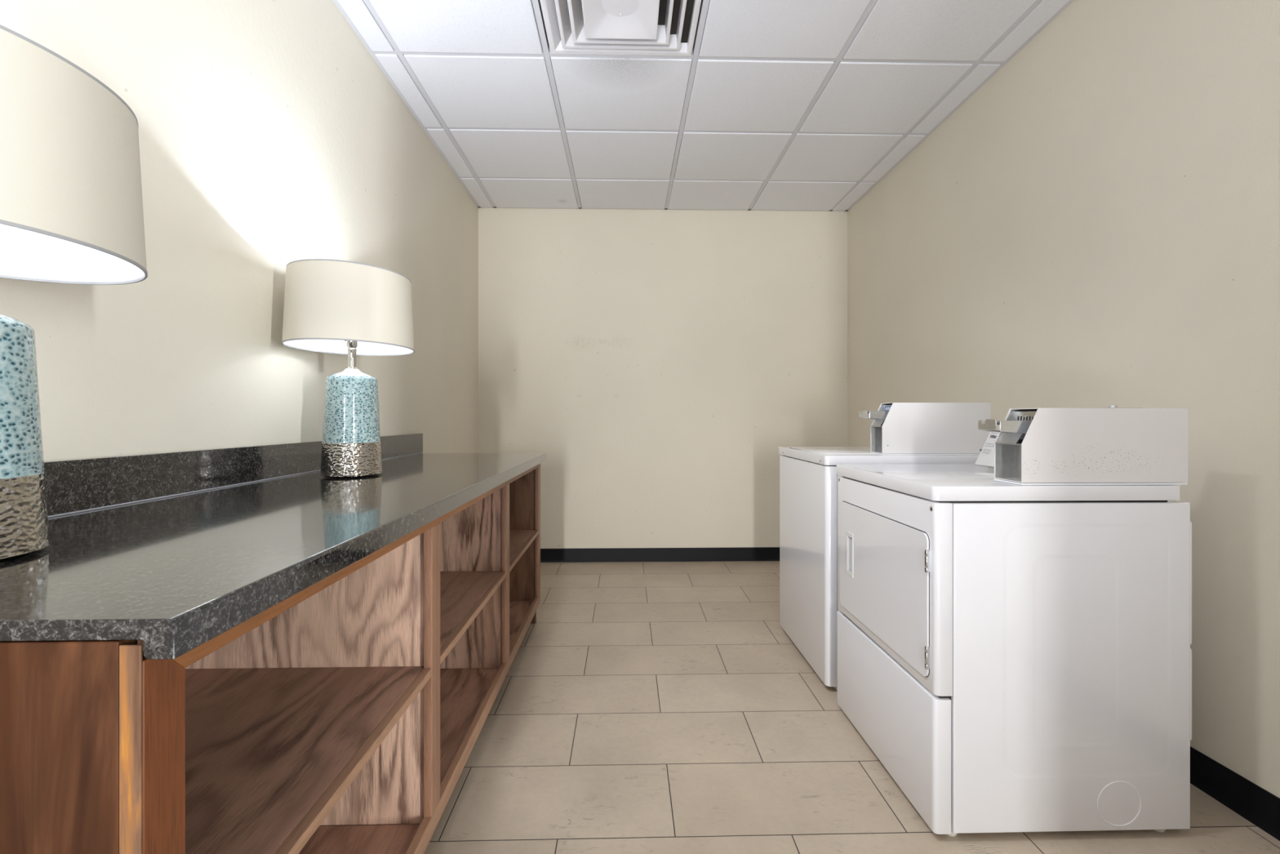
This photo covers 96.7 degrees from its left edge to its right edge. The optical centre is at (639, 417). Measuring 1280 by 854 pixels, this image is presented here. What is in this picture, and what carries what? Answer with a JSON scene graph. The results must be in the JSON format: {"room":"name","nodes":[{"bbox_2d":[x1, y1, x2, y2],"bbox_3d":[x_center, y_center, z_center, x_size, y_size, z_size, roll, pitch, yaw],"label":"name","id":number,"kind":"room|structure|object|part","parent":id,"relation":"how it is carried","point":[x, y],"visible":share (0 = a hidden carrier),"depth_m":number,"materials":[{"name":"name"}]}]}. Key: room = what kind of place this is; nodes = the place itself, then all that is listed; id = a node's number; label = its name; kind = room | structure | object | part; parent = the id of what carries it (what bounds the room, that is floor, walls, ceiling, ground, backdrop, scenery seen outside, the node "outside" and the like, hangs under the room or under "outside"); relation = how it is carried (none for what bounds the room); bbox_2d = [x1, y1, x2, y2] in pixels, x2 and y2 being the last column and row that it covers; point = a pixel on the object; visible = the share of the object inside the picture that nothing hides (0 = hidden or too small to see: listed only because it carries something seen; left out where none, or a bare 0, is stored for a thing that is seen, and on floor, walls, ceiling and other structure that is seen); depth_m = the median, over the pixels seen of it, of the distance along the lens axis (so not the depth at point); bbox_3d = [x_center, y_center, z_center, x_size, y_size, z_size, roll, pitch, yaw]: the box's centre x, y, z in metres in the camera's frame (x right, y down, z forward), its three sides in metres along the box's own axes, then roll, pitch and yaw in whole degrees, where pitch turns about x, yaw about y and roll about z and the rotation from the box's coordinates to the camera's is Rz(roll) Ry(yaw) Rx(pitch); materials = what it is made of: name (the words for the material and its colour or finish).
{"room":"laundry","nodes":[
{"label":"laundry","id":0,"kind":"room"},
{"bbox_2d":[0,0,478,462],"bbox_3d":[-1.192,-0.320,1.235,0.120,2.800,6.270,0,0,-1],"label":"wall","id":1,"kind":"structure","parent":0,"point":[271,137],"depth_m":1.63,"materials":[{"name":"beige paint"}]},
{"bbox_2d":[44,433,422,515],"bbox_3d":[-1.134,0.135,1.774,0.019,0.104,2.516,0,0,-1],"label":"backsplash","id":2,"kind":"structure","parent":1,"relation":"attached to","point":[78,484],"depth_m":1.36,"materials":[{"name":"black stone"}]},
{"bbox_2d":[478,208,847,548],"bbox_3d":[0.182,-0.320,4.346,2.785,2.800,0.120,0,0,-1],"label":"wall","id":3,"kind":"structure","parent":0,"point":[660,363],"depth_m":4.29,"materials":[{"name":"beige paint"}]},
{"bbox_2d":[540,546,779,562],"bbox_3d":[0.184,1.030,4.278,2.783,0.100,0.016,0,0,-1],"label":"baseboard","id":4,"kind":"structure","parent":3,"relation":"attached to","point":[740,553],"depth_m":4.28,"materials":[{"name":"black rubber"}]},
{"bbox_2d":[333,0,1074,211],"bbox_3d":[0.262,-1.639,1.214,3.025,0.162,6.386,0,0,-1],"label":"ceiling","id":5,"kind":"structure","parent":0,"point":[775,104],"depth_m":2.73,"materials":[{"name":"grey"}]},
{"bbox_2d":[539,0,701,56],"bbox_3d":[-0.073,-1.591,2.153,0.606,0.127,0.606,0,0,-1],"label":"ceiling vent","id":6,"kind":"object","parent":5,"relation":"in","point":[586,27],"visible":0.91,"depth_m":2.27,"materials":[{"name":"white metal"}]},
{"bbox_2d":[423,560,1279,853],"bbox_3d":[0.260,1.130,1.272,3.025,0.100,6.270,0,0,-1],"label":"floor","id":7,"kind":"structure","parent":0,"point":[645,707],"depth_m":1.82,"materials":[{"name":"tile"}]},
{"bbox_2d":[0,463,540,853],"bbox_3d":[-0.818,0.644,1.761,0.647,0.872,2.482,0,0,-1],"label":"base cabinet","id":8,"kind":"object","parent":7,"relation":"on","point":[345,715],"visible":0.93,"depth_m":1.11,"materials":[{"name":"brown wood"}]},
{"bbox_3d":[-0.797,0.644,0.531,0.624,0.872,0.022,0,0,-1],"label":"panel","id":9,"kind":"part","parent":8,"relation":"part of","materials":[{"name":"brown wood"}]},
{"bbox_3d":[-1.137,0.595,1.755,0.009,0.770,2.440,0,0,-1],"label":"panel","id":10,"kind":"part","parent":8,"relation":"part of","materials":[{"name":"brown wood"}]},
{"bbox_2d":[0,433,546,659],"bbox_3d":[-0.804,0.154,1.780,0.678,0.142,2.520,0,0,-1],"label":"countertop","id":11,"kind":"structure","parent":8,"relation":"on","point":[171,552],"depth_m":0.96,"materials":[{"name":"grey stone"}]},
{"bbox_2d":[0,24,147,560],"bbox_3d":[-0.904,-0.141,0.742,0.376,0.651,0.443,0,0,-1],"label":"table lamp","id":12,"kind":"object","parent":11,"relation":"on","point":[71,199],"visible":1,"depth_m":0.75,"materials":[{"name":"white fabric"}]},
{"bbox_3d":[-0.904,-0.455,0.742,0.347,0.004,0.411,0,0,-1],"label":"shade trim","id":13,"kind":"part","parent":12,"relation":"part of","materials":[{"name":"grey fabric"}]},
{"bbox_3d":[-0.904,-0.341,0.742,0.366,0.231,0.434,0,0,-1],"label":"lamp shade","id":14,"kind":"part","parent":12,"relation":"part of","materials":[{"name":"beige fabric"}]},
{"bbox_3d":[-0.904,-0.226,0.742,0.367,0.004,0.435,0,0,-1],"label":"shade trim","id":15,"kind":"part","parent":12,"relation":"part of","materials":[{"name":"grey fabric"}]},
{"bbox_2d":[281,258,414,477],"bbox_3d":[-0.932,-0.141,1.842,0.376,0.651,0.443,0,0,-1],"label":"table lamp","id":16,"kind":"object","parent":11,"relation":"on","point":[352,308],"visible":1,"depth_m":1.75,"materials":[{"name":"white fabric"}]},
{"bbox_3d":[-0.932,-0.341,1.842,0.366,0.231,0.434,0,0,-1],"label":"lamp shade","id":17,"kind":"part","parent":16,"relation":"part of","materials":[{"name":"beige fabric"}]},
{"bbox_3d":[-0.932,-0.226,1.842,0.367,0.004,0.435,0,0,-1],"label":"shade trim","id":18,"kind":"part","parent":16,"relation":"part of","materials":[{"name":"grey fabric"}]},
{"bbox_3d":[-0.932,-0.455,1.842,0.347,0.004,0.411,0,0,-1],"label":"shade trim","id":19,"kind":"part","parent":16,"relation":"part of","materials":[{"name":"grey fabric"}]},
{"bbox_2d":[344,340,357,348],"bbox_3d":[-0.938,-0.249,1.842,0.046,0.054,0.033,0,0,-1],"label":"socket","id":20,"kind":"object","parent":16,"relation":"attached to","point":[350,344],"depth_m":1.83,"materials":[{"name":"silver metal"}]},
{"bbox_2d":[185,666,423,853],"bbox_3d":[-0.803,0.592,0.935,0.617,0.019,0.784,0,0,-1],"label":"shelf","id":21,"kind":"object","parent":8,"relation":"attached to","point":[266,746],"depth_m":1.03,"materials":[{"name":"brown wood"}]},
{"bbox_3d":[-0.505,0.241,1.781,0.020,0.029,2.458,0,0,-1],"label":"rail","id":22,"kind":"part","parent":8,"relation":"part of","materials":[{"name":"brown wood"}]},
{"bbox_2d":[440,570,501,647],"bbox_3d":[-0.823,0.592,1.751,0.617,0.019,0.811,0,0,-1],"label":"shelf","id":23,"kind":"object","parent":8,"relation":"attached to","point":[461,592],"depth_m":1.86,"materials":[{"name":"brown wood"}]},
{"bbox_3d":[-0.506,0.952,1.796,0.020,0.045,2.428,0,0,-1],"label":"rail","id":24,"kind":"part","parent":8,"relation":"part of","materials":[{"name":"brown wood"}]},
{"bbox_2d":[509,529,534,561],"bbox_3d":[-0.844,0.592,2.563,0.617,0.019,0.776,0,0,-1],"label":"shelf","id":25,"kind":"object","parent":8,"relation":"attached to","point":[518,539],"depth_m":2.69,"materials":[{"name":"brown wood"}]},
{"bbox_3d":[-0.859,0.644,2.992,0.624,0.872,0.019,0,0,-1],"label":"panel","id":26,"kind":"part","parent":8,"relation":"part of","materials":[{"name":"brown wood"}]},
{"bbox_2d":[778,402,991,689],"bbox_3d":[1.070,0.510,2.587,0.710,1.140,0.697,0,0,-1],"label":"washing machine","id":27,"kind":"object","parent":7,"relation":"on","point":[901,433],"visible":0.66,"depth_m":2.27,"materials":[{"name":"white metal"}]},
{"bbox_3d":[0.744,0.624,2.578,0.044,0.865,0.693,0,0,-1],"label":"panel","id":28,"kind":"part","parent":27,"relation":"part of","materials":[{"name":"white metal"}]},
{"bbox_3d":[0.967,0.147,2.584,0.435,0.004,0.523,0,0,-1],"label":"lid","id":29,"kind":"part","parent":27,"relation":"part of","materials":[{"name":"white metal"}]},
{"bbox_3d":[0.912,-0.013,2.310,0.016,0.033,0.076,0,0,-1],"label":"slide handle","id":30,"kind":"part","parent":27,"relation":"part of","materials":[{"name":"silver metal"}]},
{"bbox_2d":[836,405,1191,835],"bbox_3d":[1.082,0.524,1.793,0.705,1.112,0.684,0,0,-1],"label":"dryer","id":31,"kind":"object","parent":7,"relation":"on","point":[1014,624],"visible":1,"depth_m":1.46,"materials":[{"name":"white metal"}]},
{"bbox_3d":[0.739,0.490,1.774,0.005,0.376,0.600,0,0,-1],"label":"door","id":32,"kind":"part","parent":31,"relation":"part of","materials":[{"name":"white metal"}]},
{"bbox_3d":[0.762,0.889,1.785,0.044,0.342,0.676,0,0,-1],"label":"toe panel","id":33,"kind":"part","parent":31,"relation":"part of","materials":[{"name":"white metal"}]},
{"bbox_3d":[0.764,0.463,1.785,0.044,0.491,0.680,0,0,-1],"label":"panel","id":34,"kind":"part","parent":31,"relation":"part of","materials":[{"name":"white metal"}]},
{"bbox_3d":[0.928,0.021,1.510,0.016,0.033,0.076,0,0,-1],"label":"slide handle","id":35,"kind":"part","parent":31,"relation":"part of","materials":[{"name":"silver metal"}]},
{"bbox_3d":[1.039,0.117,1.513,0.006,0.094,0.106,0,0,-1],"label":"vault door","id":36,"kind":"part","parent":31,"relation":"part of","materials":[{"name":"metal"}]},
{"bbox_3d":[1.034,0.021,1.513,0.003,0.075,0.106,0,0,-1],"label":"slide plate","id":37,"kind":"part","parent":31,"relation":"part of","materials":[{"name":"silver metal"}]},
{"bbox_3d":[1.058,0.625,1.792,0.597,0.826,0.656,0,0,-1],"label":"frame","id":38,"kind":"part","parent":31,"relation":"part of","materials":[{"name":"white metal"}]},
{"bbox_3d":[1.419,0.723,1.802,0.032,0.245,0.640,0,0,-1],"label":"panel","id":39,"kind":"part","parent":31,"relation":"part of","materials":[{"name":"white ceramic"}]},
{"bbox_3d":[1.419,0.431,1.802,0.032,0.327,0.640,0,0,-1],"label":"panel","id":40,"kind":"part","parent":31,"relation":"part of","materials":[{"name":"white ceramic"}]},
{"bbox_2d":[847,0,1279,797],"bbox_3d":[1.712,-0.320,1.309,0.120,2.800,6.270,0,0,-1],"label":"wall","id":41,"kind":"structure","parent":0,"point":[1096,224],"depth_m":1.91,"materials":[{"name":"beige paint"}]},
{"bbox_2d":[1190,746,1279,840],"bbox_3d":[1.629,1.030,1.931,0.016,0.100,4.779,0,0,-1],"label":"baseboard","id":42,"kind":"structure","parent":41,"relation":"attached to","point":[1260,806],"depth_m":1.56,"materials":[{"name":"black rubber"}]}
]}

